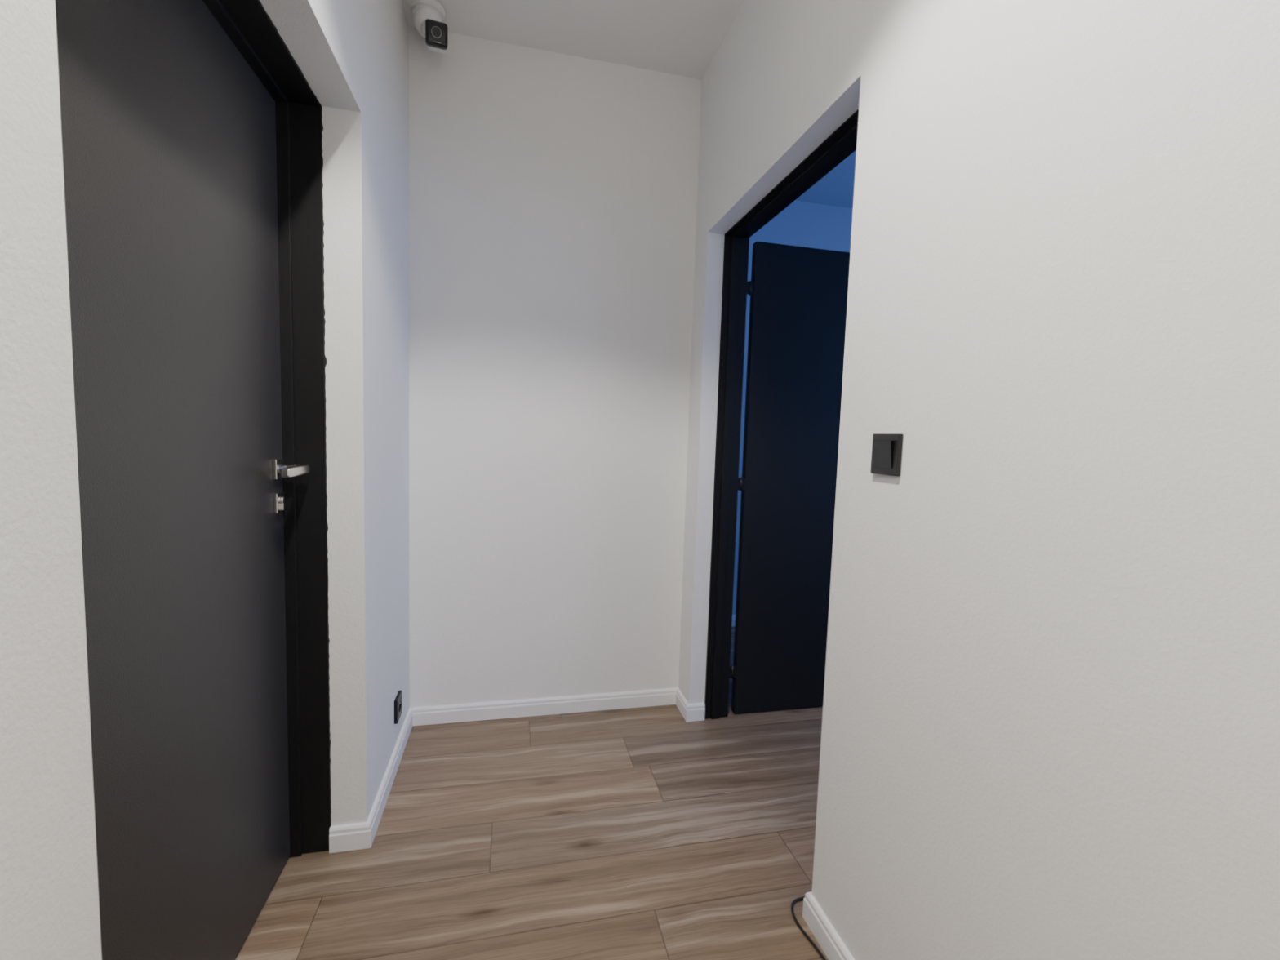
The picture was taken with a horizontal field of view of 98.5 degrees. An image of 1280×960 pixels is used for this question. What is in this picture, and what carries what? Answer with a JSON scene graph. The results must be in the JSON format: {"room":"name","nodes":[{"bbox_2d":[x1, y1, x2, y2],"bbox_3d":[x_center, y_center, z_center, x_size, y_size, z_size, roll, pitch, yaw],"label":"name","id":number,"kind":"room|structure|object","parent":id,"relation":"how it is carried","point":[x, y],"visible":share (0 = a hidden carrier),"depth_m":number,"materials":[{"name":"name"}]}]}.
{"room":"hallway","nodes":[
{"label":"hallway","id":0,"kind":"room"},
{"bbox_2d":[0,0,409,959],"bbox_3d":[-0.585,-0.179,0.183,0.259,2.730,4.048,1,5,-13],"label":"wall","id":1,"kind":"structure","parent":0,"point":[353,55],"depth_m":0.53,"materials":[{"name":"paint"}]},
{"bbox_2d":[54,0,289,959],"bbox_3d":[-0.865,0.091,0.987,0.040,2.036,1.018,1,5,-13],"label":"leaf","id":2,"kind":"object","parent":1,"relation":"attached to","point":[168,132],"visible":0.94,"depth_m":1.01,"materials":[{"name":"black wood"}]},
{"bbox_2d":[273,491,285,513],"bbox_3d":[-0.942,0.059,1.448,0.016,0.052,0.052,1,5,-13],"label":"rosette","id":3,"kind":"object","parent":2,"relation":"attached to","point":[278,498],"visible":1,"depth_m":1.44,"materials":[{"name":"silver metal"}]},
{"bbox_2d":[272,458,309,479],"bbox_3d":[-0.900,-0.024,1.400,0.074,0.052,0.151,1,5,-13],"label":"lever","id":4,"kind":"object","parent":2,"relation":"attached to","point":[280,470],"visible":1,"depth_m":1.42,"materials":[{"name":"silver metal"}]},
{"bbox_2d":[202,0,330,857],"bbox_3d":[-0.824,0.081,0.995,0.162,2.069,1.072,1,5,-13],"label":"frame","id":5,"kind":"object","parent":1,"relation":"attached to","point":[246,23],"visible":0.62,"depth_m":1.48,"materials":[{"name":"black wood"}]},
{"bbox_2d":[258,0,331,826],"bbox_3d":[-0.742,0.056,1.012,0.006,1.977,1.032,1,5,-13],"label":"sealant line","id":6,"kind":"object","parent":1,"relation":"attached to","point":[325,357],"visible":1,"depth_m":1.49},
{"bbox_2d":[394,689,402,724],"bbox_3d":[-0.884,0.831,2.020,0.013,0.085,0.085,1,5,-13],"label":"wall socket","id":7,"kind":"object","parent":1,"relation":"attached to","point":[398,700],"visible":1,"depth_m":2.00,"materials":[{"name":"black plastic"}]},
{"bbox_2d":[235,626,828,959],"bbox_3d":[1.265,1.169,1.206,4.360,0.001,5.220,1,5,-13],"label":"floor","id":8,"kind":"structure","parent":0,"point":[651,833],"depth_m":1.61,"materials":[{"name":"brown wood"}]},
{"bbox_2d":[791,896,826,959],"bbox_3d":[0.538,1.159,0.966,0.086,0.006,1.041,1,5,-13],"label":"power cable","id":9,"kind":"object","parent":8,"relation":"on","point":[795,900],"visible":0.94,"depth_m":1.38,"materials":[{"name":"black rubber"}]},
{"bbox_2d":[408,25,702,707],"bbox_3d":[-0.486,-0.346,2.337,1.418,2.730,0.120,1,5,-13],"label":"wall","id":10,"kind":"structure","parent":0,"point":[553,196],"depth_m":2.29,"materials":[{"name":"paint"}]},
{"bbox_2d":[328,687,705,853],"bbox_3d":[-0.323,1.014,2.070,1.326,0.072,0.702,1,5,-13],"label":"baseboard","id":11,"kind":"structure","parent":10,"relation":"attached to","point":[357,836],"depth_m":2.34,"materials":[{"name":"white wood"}]},
{"bbox_2d":[402,0,856,208],"bbox_3d":[1.353,-1.601,0.987,4.360,0.100,5.220,1,5,-13],"label":"ceiling","id":12,"kind":"structure","parent":0,"point":[681,37],"depth_m":2.06,"materials":[{"name":"paint"}]},
{"bbox_2d":[408,0,448,53],"bbox_3d":[-0.747,-1.592,1.945,0.125,0.202,0.215,0,5,-22],"label":"security camera","id":13,"kind":"object","parent":12,"relation":"attached to","point":[429,15],"visible":1,"depth_m":1.93,"materials":[{"name":"white plastic"}]},
{"bbox_2d":[732,200,853,614],"bbox_3d":[1.426,-0.397,3.744,2.942,2.730,0.100,1,5,-13],"label":"wall","id":14,"kind":"structure","parent":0,"point":[801,224],"depth_m":3.51,"materials":[{"name":"paint"}]},
{"bbox_2d":[678,0,1279,959],"bbox_3d":[0.650,-0.201,0.956,0.178,2.730,5.000,1,5,-13],"label":"wall","id":15,"kind":"structure","parent":0,"point":[1051,717],"depth_m":0.81,"materials":[{"name":"paint"}]},
{"bbox_2d":[728,280,754,678],"bbox_3d":[0.432,0.022,2.363,0.037,1.706,0.011,1,5,-13],"label":"hinges","id":16,"kind":"object","parent":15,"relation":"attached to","point":[750,286],"visible":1,"depth_m":2.36,"materials":[{"name":"black metal"}]},
{"bbox_2d":[704,108,858,719],"bbox_3d":[0.478,0.053,1.850,0.108,2.072,1.051,1,5,-13],"label":"frame","id":17,"kind":"object","parent":15,"relation":"attached to","point":[842,143],"visible":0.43,"depth_m":2.30,"materials":[{"name":"black wood"}]},
{"bbox_2d":[731,241,850,713],"bbox_3d":[0.923,0.029,2.492,0.980,2.032,0.038,1,5,-13],"label":"leaf","id":18,"kind":"object","parent":15,"relation":"attached to","point":[798,303],"visible":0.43,"depth_m":2.41,"materials":[{"name":"black wood"}]},
{"bbox_2d":[802,891,854,959],"bbox_3d":[0.784,1.211,0.032,0.086,0.072,2.879,1,5,-13],"label":"baseboard","id":19,"kind":"structure","parent":15,"relation":"attached to","point":[822,929],"depth_m":1.33,"materials":[{"name":"white wood"}]},
{"bbox_2d":[870,433,902,475],"bbox_3d":[0.506,-0.053,1.140,0.017,0.085,0.085,1,5,-13],"label":"light switch","id":20,"kind":"object","parent":15,"relation":"attached to","point":[886,448],"visible":1,"depth_m":1.13,"materials":[{"name":"black plastic"}]},
{"bbox_3d":[3.213,-0.227,2.317,0.100,2.730,3.500,1,5,-13],"label":"wall","id":21,"kind":"structure","parent":0,"visible":0},
{"bbox_2d":[731,614,735,626],"bbox_3d":[1.544,0.974,3.329,2.664,0.072,0.990,1,5,-13],"label":"baseboard","id":22,"kind":"structure","parent":21,"relation":"attached to","point":[733,623],"depth_m":3.61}
]}

